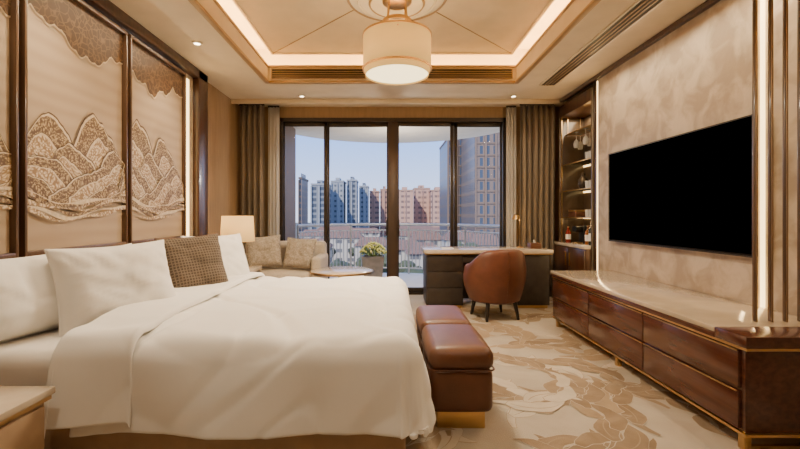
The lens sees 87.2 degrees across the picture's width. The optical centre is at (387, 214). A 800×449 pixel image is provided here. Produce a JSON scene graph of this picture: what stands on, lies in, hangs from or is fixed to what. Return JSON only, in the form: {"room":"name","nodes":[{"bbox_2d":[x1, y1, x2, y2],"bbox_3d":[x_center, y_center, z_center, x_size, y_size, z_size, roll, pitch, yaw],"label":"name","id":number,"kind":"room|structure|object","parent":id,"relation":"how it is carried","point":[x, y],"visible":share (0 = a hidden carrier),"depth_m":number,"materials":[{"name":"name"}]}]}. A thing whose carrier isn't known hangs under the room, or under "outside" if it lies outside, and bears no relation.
{"room":"hotel room","nodes":[
{"label":"hotel room","id":0,"kind":"room"},
{"bbox_2d":[208,83,239,235],"bbox_3d":[-2.325,-0.527,2.700,0.150,3.505,7.800,0,0,0],"label":"wall","id":1,"kind":"structure","parent":0,"point":[223,116],"depth_m":5.71,"materials":[{"name":"brown wood paneling"}]},
{"bbox_2d":[84,1,182,70],"bbox_3d":[-2.232,-0.170,2.480,0.035,2.780,4.160,0,0,0],"label":"panelling","id":2,"kind":"object","parent":1,"relation":"attached to","point":[84,1],"depth_m":3.58,"materials":[{"name":"brown wood"}]},
{"bbox_2d":[0,0,18,258],"bbox_3d":[-2.188,-0.635,1.990,0.055,1.770,0.940,0,0,0],"label":"art panel","id":3,"kind":"object","parent":2,"relation":"attached to","point":[9,9],"visible":1,"depth_m":2.44,"materials":[{"name":"brown wood"}]},
{"bbox_2d":[19,0,127,256],"bbox_3d":[-2.188,-0.635,2.995,0.055,1.770,0.990,0,0,0],"label":"art panel","id":4,"kind":"object","parent":2,"relation":"attached to","point":[73,58],"visible":0.99,"depth_m":2.91,"materials":[{"name":"brown wood"}]},
{"bbox_2d":[128,34,185,243],"bbox_3d":[-2.188,-0.635,4.015,0.055,1.770,0.970,0,0,0],"label":"art panel","id":5,"kind":"object","parent":2,"relation":"attached to","point":[156,86],"visible":0.98,"depth_m":3.94,"materials":[{"name":"brown wood"}]},
{"bbox_2d":[83,0,206,81],"bbox_3d":[-2.200,-1.610,1.900,0.100,0.100,6.200,0,0,0],"label":"trim","id":6,"kind":"structure","parent":1,"relation":"attached to","point":[107,8],"depth_m":3.69,"materials":[{"name":"brown wood"}]},
{"bbox_2d":[186,78,188,235],"bbox_3d":[-2.212,-0.625,4.630,0.015,1.750,0.060,0,0,0],"label":"light strip","id":7,"kind":"object","parent":1,"relation":"attached to","point":[187,80],"visible":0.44,"depth_m":4.62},
{"bbox_2d":[186,73,192,235],"bbox_3d":[-2.235,-0.220,4.670,0.030,2.880,0.220,0,0,0],"label":"trim","id":8,"kind":"structure","parent":1,"relation":"attached to","point":[190,78],"depth_m":4.72,"materials":[{"name":"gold metal"}]},
{"bbox_2d":[193,70,207,235],"bbox_3d":[-2.200,-0.220,4.900,0.100,2.879,0.240,0,0,0],"label":"trim","id":9,"kind":"structure","parent":1,"relation":"attached to","point":[200,87],"depth_m":4.82,"materials":[{"name":"brown wood"}]},
{"bbox_2d":[231,99,571,103],"bbox_3d":[0.300,-1.630,6.040,5.100,0.060,0.040,0,0,0],"label":"trim","id":10,"kind":"structure","parent":1,"relation":"attached to","point":[233,101],"depth_m":6.02,"materials":[{"name":"beige paint"}]},
{"bbox_2d":[286,127,295,240],"bbox_3d":[-1.805,-0.060,7.075,0.290,2.960,0.950,0,0,0],"label":"wall","id":11,"kind":"structure","parent":0,"point":[290,131],"depth_m":7.15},
{"bbox_2d":[330,273,422,286],"bbox_3d":[0.075,1.330,7.810,4.200,0.180,2.420,0,0,0],"label":"floor","id":12,"kind":"structure","parent":0,"point":[412,279],"depth_m":8.20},
{"bbox_2d":[359,242,386,276],"bbox_3d":[-0.268,0.864,7.751,0.527,0.752,0.514,0,0,0],"label":"flower planter","id":13,"kind":"object","parent":12,"relation":"on","point":[373,261],"visible":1,"depth_m":7.57,"materials":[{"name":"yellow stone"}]},
{"bbox_2d":[297,223,498,273],"bbox_3d":[0.354,0.705,8.084,3.834,1.070,1.614,0,0,12],"label":"balcony railing","id":14,"kind":"object","parent":12,"relation":"on","point":[331,224],"visible":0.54,"depth_m":8.64,"materials":[{"name":"metal"}]},
{"bbox_2d":[294,127,498,142],"bbox_3d":[0.075,-1.710,7.800,4.660,0.340,2.400,0,0,0],"label":"ceiling","id":15,"kind":"structure","parent":0,"point":[349,134],"depth_m":7.94,"materials":[{"name":"paint"}]},
{"bbox_2d":[109,0,706,106],"bbox_3d":[0.300,-1.970,2.625,5.400,0.620,7.950,0,0,0],"label":"ceiling","id":16,"kind":"structure","parent":0,"point":[283,32],"depth_m":4.51,"materials":[{"name":"beige paint"}]},
{"bbox_2d":[192,41,202,45],"bbox_3d":[-1.840,-1.653,4.050,0.096,0.011,0.096,0,0,0],"label":"recessed light","id":17,"kind":"object","parent":16,"relation":"in","point":[197,43],"visible":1,"depth_m":4.04,"materials":[{"name":"beige paint"}]},
{"bbox_2d":[239,104,264,251],"bbox_3d":[-2.014,-0.220,6.217,0.376,2.850,0.127,0,0,0],"label":"curtain","id":18,"kind":"object","parent":16,"relation":"hanging from","point":[252,116],"visible":0.65,"depth_m":6.22,"materials":[{"name":"brown fabric"}]},
{"bbox_2d":[268,106,279,235],"bbox_3d":[-1.724,-0.220,6.325,0.173,2.850,0.051,0,0,0],"label":"sheer curtain","id":19,"kind":"object","parent":16,"relation":"hanging from","point":[273,111],"visible":0.7,"depth_m":6.33,"materials":[{"name":"white fabric"}]},
{"bbox_2d":[271,69,365,78],"bbox_3d":[-0.865,-1.760,5.230,1.170,0.120,0.022,0,0,0],"label":"ceiling vent","id":20,"kind":"object","parent":16,"relation":"in","point":[275,73],"visible":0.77,"depth_m":5.23,"materials":[{"name":"black wood"}]},
{"bbox_2d":[188,0,600,83],"bbox_3d":[0.050,-1.756,3.770,3.170,0.228,3.010,0,0,0],"label":"trim","id":21,"kind":"structure","parent":16,"relation":"attached to","point":[195,3],"depth_m":4.73,"materials":[{"name":"wood"}]},
{"bbox_2d":[347,0,446,20],"bbox_3d":[0.080,-1.995,3.840,0.928,0.170,0.928,0,0,0],"label":"ceiling medallion","id":22,"kind":"object","parent":16,"relation":"attached to","point":[371,9],"visible":0.77,"depth_m":3.95,"materials":[{"name":"paint"}]},
{"bbox_2d":[363,0,431,84],"bbox_3d":[0.080,-1.575,3.720,0.610,0.680,0.610,0,0,0],"label":"pendant light","id":23,"kind":"object","parent":22,"relation":"hanging from","point":[395,52],"visible":1,"depth_m":3.51,"materials":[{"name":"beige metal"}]},
{"bbox_2d":[366,64,427,83],"bbox_3d":[0.080,-1.245,3.720,0.550,0.020,0.550,0,0,0],"label":"diffuser","id":24,"kind":"object","parent":23,"relation":"attached to","point":[377,73],"depth_m":3.67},
{"bbox_2d":[426,69,512,78],"bbox_3d":[0.965,-1.760,5.230,1.170,0.120,0.022,0,0,0],"label":"ceiling vent","id":25,"kind":"object","parent":16,"relation":"in","point":[435,73],"visible":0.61,"depth_m":5.23,"materials":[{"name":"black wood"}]},
{"bbox_2d":[506,106,515,245],"bbox_3d":[1.858,-0.220,6.334,0.161,2.850,0.059,0,0,-6],"label":"sheer curtain","id":26,"kind":"object","parent":16,"relation":"hanging from","point":[510,110],"visible":0.77,"depth_m":6.32,"materials":[{"name":"white fabric"}]},
{"bbox_2d":[520,104,554,296],"bbox_3d":[2.207,-0.220,6.223,0.518,2.850,0.109,0,0,0],"label":"curtain","id":27,"kind":"object","parent":16,"relation":"hanging from","point":[537,121],"visible":0.7,"depth_m":6.20,"materials":[{"name":"brown fabric"}]},
{"bbox_2d":[539,0,665,85],"bbox_3d":[2.030,-1.653,3.625,0.200,0.014,3.480,0,0,0],"label":"ceiling vent","id":28,"kind":"object","parent":16,"relation":"in","point":[639,9],"visible":1,"depth_m":3.91,"materials":[{"name":"brown metal"}]},
{"bbox_2d":[265,107,558,245],"bbox_3d":[0.300,-0.527,6.525,5.100,3.505,0.150,0,0,0],"label":"wall","id":29,"kind":"structure","parent":0,"point":[284,112],"depth_m":6.45,"materials":[{"name":"brown wood paneling"}]},
{"bbox_2d":[284,122,327,253],"bbox_3d":[-1.290,-0.120,6.500,0.710,2.620,0.040,0,0,0],"label":"window","id":30,"kind":"structure","parent":29,"relation":"in","point":[286,124],"depth_m":6.48,"materials":[{"name":"brown metal"}]},
{"bbox_2d":[328,123,387,278],"bbox_3d":[-0.465,-0.120,6.495,1.000,2.620,0.130,0,0,0],"label":"window","id":31,"kind":"structure","parent":29,"relation":"in","point":[329,124],"depth_m":6.52,"materials":[{"name":"brown metal"}]},
{"bbox_2d":[280,118,505,294],"bbox_3d":[0.075,-0.135,6.505,3.470,2.710,0.150,0,0,0],"label":"trim","id":32,"kind":"structure","parent":29,"relation":"attached to","point":[502,121],"depth_m":6.43,"materials":[{"name":"brown metal"}]},
{"bbox_2d":[388,122,397,276],"bbox_3d":[0.077,-0.120,6.505,0.155,2.620,0.130,0,0,0],"label":"window frame","id":33,"kind":"structure","parent":29,"relation":"attached to","point":[392,126],"depth_m":6.44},
{"bbox_2d":[398,122,453,291],"bbox_3d":[0.565,-0.120,6.455,0.900,2.620,0.130,0,0,0],"label":"window","id":34,"kind":"structure","parent":29,"relation":"in","point":[400,124],"depth_m":6.48,"materials":[{"name":"brown metal"}]},
{"bbox_2d":[454,123,500,245],"bbox_3d":[1.410,-0.120,6.540,0.770,2.620,0.040,0,0,0],"label":"window","id":35,"kind":"structure","parent":29,"relation":"in","point":[456,125],"depth_m":6.52,"materials":[{"name":"brown metal"}]},
{"bbox_2d":[598,0,759,306],"bbox_3d":[2.675,-0.220,3.920,0.350,2.880,2.160,0,0,0],"label":"wall panel","id":36,"kind":"object","parent":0,"point":[698,75],"visible":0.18,"depth_m":3.60,"materials":[{"name":"stone"}]},
{"bbox_2d":[597,81,597,270],"bbox_3d":[2.509,-0.193,5.014,0.022,2.814,0.023,0,0,0],"label":"light strip","id":37,"kind":"object","parent":36,"relation":"attached to","point":[597,81],"visible":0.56,"depth_m":5.01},
{"bbox_2d":[608,114,751,257],"bbox_3d":[2.458,-0.193,3.695,0.083,0.953,1.820,0,0,0],"label":"television","id":38,"kind":"object","parent":36,"relation":"attached to","point":[692,190],"visible":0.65,"depth_m":3.40,"materials":[{"name":"black plastic"}]},
{"bbox_2d":[765,0,796,315],"bbox_3d":[2.690,-0.220,0.820,0.320,2.880,4.040,0,0,0],"label":"wall","id":39,"kind":"structure","parent":0,"point":[777,4],"depth_m":2.71,"materials":[{"name":"fabric"}]},
{"bbox_2d":[560,0,720,102],"bbox_3d":[2.490,-1.635,2.450,0.060,0.050,7.300,0,0,0],"label":"trim","id":40,"kind":"structure","parent":39,"relation":"attached to","point":[707,4],"depth_m":3.99,"materials":[{"name":"brown wood"}]},
{"bbox_2d":[760,0,764,307],"bbox_3d":[2.520,-0.193,2.825,0.020,2.814,0.020,0,0,0],"label":"light strip","id":41,"kind":"object","parent":39,"relation":"attached to","point":[762,2],"visible":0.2,"depth_m":2.82,"materials":[{"name":"plastic"}]},
{"bbox_3d":[0.300,1.297,2.600,5.500,0.145,8.000,0,0,0],"label":"floor","id":42,"kind":"structure","parent":0,"visible":0},
{"bbox_2d":[554,87,593,270],"bbox_3d":[2.616,-0.170,5.605,0.463,2.780,0.990,0,0,0],"label":"display cabinet","id":43,"kind":"object","parent":42,"relation":"on","point":[577,114],"visible":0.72,"depth_m":5.99,"materials":[{"name":"brown wood"}]},
{"bbox_2d":[554,241,590,248],"bbox_3d":[2.615,0.400,5.605,0.430,0.040,0.930,0,0,0],"label":"countertop","id":44,"kind":"structure","parent":43,"relation":"on","point":[576,245],"depth_m":5.55,"materials":[{"name":"beige stone"}]},
{"bbox_2d":[566,226,570,241],"bbox_3d":[2.550,0.270,5.940,0.073,0.220,0.073,0,0,0],"label":"bottle","id":45,"kind":"object","parent":44,"relation":"on","point":[568,232],"visible":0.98,"depth_m":5.91,"materials":[{"name":"red glass"}]},
{"bbox_2d":[572,225,590,243],"bbox_3d":[2.630,0.260,5.660,0.260,0.240,0.160,0,0,0],"label":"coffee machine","id":46,"kind":"object","parent":44,"relation":"on","point":[581,229],"visible":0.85,"depth_m":5.60,"materials":[{"name":"black plastic"}]},
{"bbox_2d":[585,225,588,244],"bbox_3d":[2.570,0.255,5.400,0.073,0.250,0.073,0,0,0],"label":"bottle","id":47,"kind":"object","parent":44,"relation":"on","point":[587,230],"visible":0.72,"depth_m":5.38,"materials":[{"name":"orange glass"}]},
{"bbox_2d":[588,221,590,244],"bbox_3d":[2.550,0.230,5.260,0.073,0.300,0.073,0,0,0],"label":"bottle","id":48,"kind":"object","parent":44,"relation":"on","point":[589,231],"visible":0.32,"depth_m":5.25,"materials":[{"name":"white glass"}]},
{"bbox_2d":[573,132,578,147],"bbox_3d":[2.600,-1.034,5.800,0.080,0.212,0.080,0,0,0],"label":"wine glass","id":49,"kind":"object","parent":43,"relation":"hanging from","point":[576,142],"visible":1,"depth_m":5.78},
{"bbox_2d":[568,210,584,216],"bbox_3d":[2.650,-0.021,5.865,0.168,0.100,0.236,0,0,0],"label":"box","id":50,"kind":"object","parent":43,"relation":"on","point":[572,213],"visible":0.77,"depth_m":5.75,"materials":[{"name":"brown leather"}]},
{"bbox_2d":[563,159,590,166],"bbox_3d":[2.670,-0.705,5.605,0.320,0.010,0.930,0,0,0],"label":"shelf","id":51,"kind":"object","parent":43,"relation":"attached to","point":[585,162],"depth_m":5.82,"materials":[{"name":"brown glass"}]},
{"bbox_2d":[568,189,590,191],"bbox_3d":[2.670,-0.335,5.605,0.320,0.010,0.930,0,0,0],"label":"shelf","id":52,"kind":"object","parent":43,"relation":"attached to","point":[569,190],"depth_m":5.69,"materials":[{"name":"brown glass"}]},
{"bbox_2d":[578,134,582,149],"bbox_3d":[2.720,-1.034,5.940,0.080,0.212,0.080,0,0,0],"label":"wine glass","id":53,"kind":"object","parent":43,"relation":"hanging from","point":[580,142],"visible":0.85,"depth_m":5.91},
{"bbox_2d":[578,173,587,188],"bbox_3d":[2.650,-0.451,5.700,0.140,0.220,0.140,0,0,0],"label":"vase","id":54,"kind":"object","parent":43,"relation":"on","point":[581,182],"visible":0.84,"depth_m":5.66,"materials":[{"name":"brown metal"}]},
{"bbox_2d":[583,128,588,144],"bbox_3d":[2.600,-1.034,5.520,0.080,0.212,0.080,0,0,0],"label":"wine glass","id":55,"kind":"object","parent":43,"relation":"hanging from","point":[585,138],"visible":1,"depth_m":5.50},
{"bbox_2d":[406,295,799,448],"bbox_3d":[0.123,1.220,2.625,4.743,0.009,7.646,0,0,0],"label":"carpet","id":56,"kind":"object","parent":42,"relation":"on","point":[554,387],"visible":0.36,"depth_m":2.71,"materials":[{"name":"beige carpet"}]},
{"bbox_2d":[0,386,55,448],"bbox_3d":[-1.742,0.968,1.430,0.705,0.505,0.660,0,0,0],"label":"nightstand","id":57,"kind":"object","parent":56,"relation":"on","point":[21,407],"visible":1,"depth_m":1.64,"materials":[{"name":"wood"}]},
{"bbox_2d":[0,329,405,448],"bbox_3d":[-0.990,0.919,2.890,2.180,0.598,2.020,0,0,0],"label":"bed","id":58,"kind":"object","parent":56,"relation":"on","point":[24,361],"visible":0.02,"depth_m":1.88,"materials":[{"name":"beige leather"}]},
{"bbox_2d":[0,254,58,342],"bbox_3d":[-1.887,0.420,2.137,0.302,0.418,0.649,0,0,14],"label":"pillow","id":59,"kind":"object","parent":58,"relation":"on","point":[28,298],"visible":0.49,"depth_m":2.09,"materials":[{"name":"fabric"}]},
{"bbox_2d":[44,240,175,335],"bbox_3d":[-1.558,0.400,2.431,0.338,0.479,0.642,0,0,35],"label":"pillow","id":60,"kind":"object","parent":58,"relation":"on","point":[90,283],"visible":0.76,"depth_m":2.29,"materials":[{"name":"fabric"}]},
{"bbox_2d":[154,233,227,287],"bbox_3d":[-1.403,0.370,3.054,0.258,0.462,0.496,0,0,41],"label":"pillow","id":61,"kind":"object","parent":58,"relation":"on","point":[192,261],"visible":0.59,"depth_m":3.00,"materials":[{"name":"brown fabric"}]},
{"bbox_2d":[180,233,249,275],"bbox_3d":[-1.450,0.390,3.592,0.301,0.441,0.576,0,0,37],"label":"pillow","id":62,"kind":"object","parent":58,"relation":"on","point":[234,259],"visible":0.28,"depth_m":3.62,"materials":[{"name":"fabric"}]},
{"bbox_2d":[44,272,435,439],"bbox_3d":[-0.624,0.738,2.880,1.701,0.494,2.224,0,0,0],"label":"duvet","id":63,"kind":"object","parent":58,"relation":"on","point":[252,355],"visible":0.94,"depth_m":1.86,"materials":[{"name":"white fabric"}]},
{"bbox_2d":[248,266,261,271],"bbox_3d":[-1.835,0.920,4.850,0.610,0.600,0.580,0,0,0],"label":"nightstand","id":64,"kind":"object","parent":56,"relation":"on","point":[251,268],"visible":0.12,"depth_m":4.96,"materials":[{"name":"brown wood"}]},
{"bbox_2d":[220,216,254,241],"bbox_3d":[-1.740,0.315,4.860,0.380,0.610,0.380,0,0,0],"label":"table lamp","id":65,"kind":"object","parent":64,"relation":"on","point":[244,225],"visible":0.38,"depth_m":4.71,"materials":[{"name":"beige fabric"}]},
{"bbox_2d":[245,241,327,278],"bbox_3d":[-1.470,0.795,5.684,1.220,0.850,0.832,0,0,0],"label":"sofa","id":66,"kind":"object","parent":56,"relation":"on","point":[320,259],"visible":0.18,"depth_m":5.59,"materials":[{"name":"fabric"}]},
{"bbox_2d":[246,235,282,266],"bbox_3d":[-1.658,0.490,5.611,0.490,0.448,0.220,0,0,-14],"label":"cushion","id":67,"kind":"object","parent":66,"relation":"on","point":[264,251],"visible":0.87,"depth_m":5.55,"materials":[{"name":"fabric"}]},
{"bbox_2d":[260,268,310,277],"bbox_3d":[-1.470,0.840,5.600,0.958,0.231,0.664,0,0,0],"label":"seat cushion","id":68,"kind":"object","parent":66,"relation":"on","point":[272,272],"depth_m":5.37,"materials":[{"name":"fabric"}]},
{"bbox_2d":[282,237,316,268],"bbox_3d":[-1.181,0.510,5.613,0.442,0.413,0.219,0,0,7],"label":"cushion","id":69,"kind":"object","parent":66,"relation":"on","point":[299,253],"visible":0.9,"depth_m":5.55,"materials":[{"name":"fabric"}]},
{"bbox_2d":[310,266,373,277],"bbox_3d":[-0.560,0.943,5.100,0.768,0.555,0.768,0,0,0],"label":"coffee table","id":70,"kind":"object","parent":56,"relation":"on","point":[334,271],"visible":0.62,"depth_m":4.94,"materials":[{"name":"beige stone"}]},
{"bbox_2d":[415,305,471,354],"bbox_3d":[0.417,0.979,3.255,0.389,0.483,0.604,0,0,0],"label":"ottoman","id":71,"kind":"object","parent":56,"relation":"on","point":[425,314],"visible":0.34,"depth_m":3.12,"materials":[{"name":"brown leather"}]},
{"bbox_2d":[416,305,471,334],"bbox_3d":[0.417,0.820,3.255,0.389,0.166,0.604,0,0,0],"label":"seat cushion","id":72,"kind":"object","parent":71,"relation":"on","point":[425,314],"depth_m":3.13,"materials":[{"name":"brown leather"}]},
{"bbox_2d":[421,324,494,427],"bbox_3d":[0.417,0.979,2.645,0.389,0.483,0.604,0,0,0],"label":"ottoman","id":73,"kind":"object","parent":56,"relation":"on","point":[458,361],"visible":0.91,"depth_m":2.36,"materials":[{"name":"brown leather"}]},
{"bbox_2d":[422,324,492,369],"bbox_3d":[0.417,0.820,2.645,0.389,0.166,0.604,0,0,0],"label":"seat cushion","id":74,"kind":"object","parent":73,"relation":"on","point":[445,346],"depth_m":2.40,"materials":[{"name":"brown leather"}]},
{"bbox_2d":[421,246,553,307],"bbox_3d":[1.305,0.835,5.720,1.670,0.770,0.600,0,0,0],"label":"desk","id":75,"kind":"object","parent":56,"relation":"on","point":[443,269],"visible":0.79,"depth_m":5.46,"materials":[{"name":"wood"}]},
{"bbox_2d":[511,214,523,247],"bbox_3d":[1.785,0.220,5.800,0.170,0.460,0.110,0,0,0],"label":"desk lamp","id":76,"kind":"object","parent":75,"relation":"on","point":[514,216],"visible":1,"depth_m":5.79,"materials":[{"name":"gold metal"}]},
{"bbox_2d":[527,240,540,248],"bbox_3d":[1.980,0.393,5.700,0.140,0.115,0.160,0,0,0],"label":"tissue box","id":77,"kind":"object","parent":75,"relation":"on","point":[534,245],"visible":0.99,"depth_m":5.62,"materials":[{"name":"brown leather"}]},
{"bbox_2d":[463,249,526,321],"bbox_3d":[1.275,0.805,5.000,0.750,0.835,0.661,0,0,-14],"label":"desk chair","id":78,"kind":"object","parent":56,"relation":"on","point":[497,277],"visible":1,"depth_m":4.74,"materials":[{"name":"leather"}]},
{"bbox_2d":[550,271,799,448],"bbox_3d":[2.147,0.917,3.385,0.695,0.605,2.550,0,0,0],"label":"media console","id":79,"kind":"object","parent":56,"relation":"on","point":[708,350],"visible":1,"depth_m":2.54,"materials":[{"name":"brown wood"}]},
{"bbox_2d":[752,0,799,321],"bbox_3d":[2.291,-0.522,2.421,0.362,2.273,0.027,0,0,0],"label":"wall panel","id":80,"kind":"object","parent":79,"relation":"on","point":[754,2],"visible":1,"depth_m":2.42,"materials":[{"name":"brown wood"}]},
{"bbox_3d":[2.925,-0.528,2.700,0.150,3.505,7.800,0,0,0],"label":"wall","id":81,"kind":"structure","parent":0,"visible":0},
{"bbox_2d":[594,81,596,270],"bbox_3d":[2.675,-0.220,5.065,0.350,2.880,0.070,0,0,0],"label":"trim","id":82,"kind":"structure","parent":81,"relation":"attached to","point":[595,82],"depth_m":5.06,"materials":[{"name":"brown wood"}]},
{"label":"outside","id":83,"kind":"structure","parent":0,"visible":0},
{"bbox_2d":[296,223,385,238],"bbox_3d":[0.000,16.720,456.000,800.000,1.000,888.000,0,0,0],"label":"ground","id":84,"kind":"structure","parent":83,"point":[296,223],"depth_m":469.80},
{"bbox_2d":[298,173,308,233],"bbox_3d":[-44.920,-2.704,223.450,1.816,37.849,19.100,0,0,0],"label":"tower block","id":85,"kind":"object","parent":84,"relation":"on","point":[302,182],"visible":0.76,"depth_m":218.74,"materials":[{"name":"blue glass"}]},
{"bbox_2d":[299,230,332,238],"bbox_3d":[-25.333,10.810,156.000,15.000,10.820,9.000,0,0,0],"label":"house","id":86,"kind":"structure","parent":84,"relation":"on","point":[321,233],"depth_m":152.56,"materials":[{"name":"ceramic"}]},
{"bbox_2d":[301,238,332,263],"bbox_3d":[-19.500,11.135,109.000,10.000,10.170,9.000,0,0,0],"label":"house","id":87,"kind":"structure","parent":84,"relation":"on","point":[321,239],"depth_m":109.56,"materials":[{"name":"ceramic"}]},
{"bbox_2d":[310,180,331,229],"bbox_3d":[-41.905,-2.633,264.450,10.276,37.706,19.100,0,0,0],"label":"tower block","id":88,"kind":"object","parent":84,"relation":"on","point":[316,189],"visible":0.57,"depth_m":255.99,"materials":[{"name":"concrete"}]},
{"bbox_2d":[317,226,352,229],"bbox_3d":[-27.131,10.849,219.000,19.000,10.741,9.000,0,0,0],"label":"house","id":89,"kind":"structure","parent":84,"relation":"on","point":[331,227],"depth_m":215.98,"materials":[{"name":"ceramic"}]},
{"bbox_2d":[330,258,345,266],"bbox_3d":[-8.556,11.770,71.394,3.836,8.901,5.401,0,0,40],"label":"tree","id":90,"kind":"object","parent":84,"relation":"on","point":[338,260],"visible":0.1,"depth_m":70.10,"materials":[{"name":"green plant"}]},
{"bbox_2d":[331,178,345,222],"bbox_3d":[-33.592,-4.411,286.450,8.598,41.263,19.100,0,0,0],"label":"tower block","id":91,"kind":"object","parent":84,"relation":"on","point":[338,189],"visible":0.75,"depth_m":278.01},
{"bbox_2d":[330,231,364,263],"bbox_3d":[-14.129,10.789,142.000,12.000,10.863,9.000,0,0,0],"label":"house","id":92,"kind":"structure","parent":84,"relation":"on","point":[338,232],"depth_m":137.99,"materials":[{"name":"ceramic"}]},
{"bbox_2d":[347,177,358,227],"bbox_3d":[-24.426,-4.945,291.450,6.749,42.329,19.100,0,0,0],"label":"tower block","id":93,"kind":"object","parent":84,"relation":"on","point":[352,183],"visible":0.76,"depth_m":283.01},
{"bbox_2d":[355,249,367,266],"bbox_3d":[-4.202,11.339,79.909,3.892,9.762,3.905,0,0,0],"label":"tree","id":94,"kind":"object","parent":84,"relation":"on","point":[359,258],"visible":0.07,"depth_m":78.59,"materials":[{"name":"green plant"}]},
{"bbox_2d":[359,183,368,227],"bbox_3d":[-17.668,-3.690,314.450,6.650,39.820,19.100,0,0,0],"label":"tower block","id":95,"kind":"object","parent":84,"relation":"on","point":[363,190],"visible":0.76,"depth_m":306.00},
{"bbox_2d":[347,228,380,236],"bbox_3d":[-11.762,11.081,194.000,17.000,10.277,9.000,0,0,0],"label":"house","id":96,"kind":"structure","parent":84,"relation":"on","point":[364,233],"depth_m":190.84,"materials":[{"name":"ceramic"}]},
{"bbox_2d":[355,237,385,265],"bbox_3d":[-4.267,11.143,116.000,10.000,10.153,9.000,0,0,0],"label":"house","id":97,"kind":"structure","parent":84,"relation":"on","point":[364,239],"depth_m":113.23,"materials":[{"name":"ceramic"}]},
{"bbox_2d":[370,188,379,229],"bbox_3d":[-10.511,-2.444,335.450,7.586,37.327,19.100,0,0,0],"label":"tower block","id":98,"kind":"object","parent":84,"relation":"on","point":[374,195],"visible":0.76,"depth_m":327.01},
{"bbox_2d":[380,186,386,235],"bbox_3d":[-2.725,-3.222,335.450,6.807,38.884,19.100,0,0,0],"label":"tower block","id":99,"kind":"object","parent":84,"relation":"on","point":[383,192],"visible":0.69,"depth_m":327.01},
{"bbox_2d":[380,250,386,272],"bbox_3d":[-1.159,11.108,73.352,4.632,10.225,5.616,0,0,-41],"label":"tree","id":100,"kind":"object","parent":84,"relation":"on","point":[384,270],"visible":0.11,"depth_m":71.49,"materials":[{"name":"green plant"}]},
{"bbox_2d":[399,187,412,222],"bbox_3d":[12.732,-2.347,318.450,11.978,37.134,19.100,0,0,0],"label":"tower block","id":101,"kind":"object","parent":84,"relation":"on","point":[405,196],"visible":0.56,"depth_m":309.99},
{"bbox_2d":[399,240,414,262],"bbox_3d":[3.967,11.093,102.000,9.000,10.253,9.000,0,0,0],"label":"house","id":102,"kind":"structure","parent":84,"relation":"on","point":[404,242],"depth_m":98.19,"materials":[{"name":"ceramic"}]},
{"bbox_2d":[399,260,414,272],"bbox_3d":[3.528,12.480,81.456,4.397,7.480,4.552,0,0,0],"label":"tree","id":103,"kind":"object","parent":84,"relation":"on","point":[404,262],"visible":0.34,"depth_m":80.61,"materials":[{"name":"green plant"}]},
{"bbox_2d":[399,229,424,239],"bbox_3d":[7.143,10.760,154.000,15.000,10.920,9.000,0,0,0],"label":"house","id":104,"kind":"structure","parent":84,"relation":"on","point":[404,233],"depth_m":151.22,"materials":[{"name":"ceramic"}]},
{"bbox_2d":[404,266,422,273],"bbox_3d":[4.461,11.994,64.607,5.047,8.453,5.614,0,0,0],"label":"tree","id":105,"kind":"object","parent":84,"relation":"on","point":[406,270],"visible":0.09,"depth_m":63.02,"materials":[{"name":"green plant"}]},
{"bbox_2d":[400,226,431,228],"bbox_3d":[14.786,10.843,234.000,21.000,10.753,9.000,0,0,0],"label":"house","id":106,"kind":"structure","parent":84,"relation":"on","point":[401,227],"depth_m":231.09,"materials":[{"name":"ceramic"}]},
{"bbox_2d":[404,242,435,267],"bbox_3d":[7.752,11.096,92.000,8.000,10.249,9.000,0,0,0],"label":"house","id":107,"kind":"structure","parent":84,"relation":"on","point":[417,243],"depth_m":88.49,"materials":[{"name":"ceramic"}]},
{"bbox_2d":[412,185,429,222],"bbox_3d":[26.793,-3.704,338.450,13.000,39.849,19.100,0,0,0],"label":"tower block","id":108,"kind":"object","parent":84,"relation":"on","point":[420,194],"visible":0.69,"depth_m":329.98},
{"bbox_2d":[410,232,441,245],"bbox_3d":[12.381,10.879,134.000,11.000,10.682,9.000,0,0,0],"label":"house","id":109,"kind":"structure","parent":84,"relation":"on","point":[417,233],"depth_m":130.97,"materials":[{"name":"ceramic"}]},
{"bbox_2d":[420,227,439,233],"bbox_3d":[24.762,11.058,204.000,21.000,10.325,9.000,0,0,0],"label":"house","id":110,"kind":"structure","parent":84,"relation":"on","point":[423,228],"depth_m":202.75,"materials":[{"name":"ceramic"}]},
{"bbox_2d":[428,187,439,226],"bbox_3d":[37.532,-2.347,318.450,11.831,37.134,19.100,0,0,0],"label":"tower block","id":111,"kind":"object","parent":84,"relation":"on","point":[434,195],"visible":0.54,"depth_m":309.99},
{"bbox_2d":[439,139,460,235],"bbox_3d":[23.800,-4.495,146.775,9.243,41.430,22.450,0,0,0],"label":"glass tower","id":112,"kind":"structure","parent":84,"relation":"on","point":[444,149],"depth_m":139.48,"materials":[{"name":"glass"}]},
{"bbox_2d":[440,230,473,245],"bbox_3d":[17.857,9.986,104.000,9.000,12.468,9.000,0,0,0],"label":"house","id":113,"kind":"structure","parent":84,"relation":"on","point":[446,234],"depth_m":101.53,"materials":[{"name":"ceramic"}]},
{"bbox_2d":[459,241,477,245],"bbox_3d":[13.453,10.342,72.445,4.699,11.756,3.686,0,0,38],"label":"tree","id":114,"kind":"object","parent":84,"relation":"on","point":[473,243],"visible":0.03,"depth_m":71.40,"materials":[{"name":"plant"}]},
{"bbox_2d":[461,133,498,237],"bbox_3d":[27.400,-4.057,122.775,8.633,40.553,22.450,0,0,0],"label":"glass tower","id":115,"kind":"structure","parent":84,"relation":"on","point":[480,154],"depth_m":112.00,"materials":[{"name":"glass"}]},
{"bbox_2d":[463,234,498,245],"bbox_3d":[21.429,10.224,94.000,8.000,11.991,9.000,0,0,0],"label":"house","id":116,"kind":"structure","parent":84,"relation":"on","point":[473,236],"depth_m":91.70,"materials":[{"name":"ceramic"}]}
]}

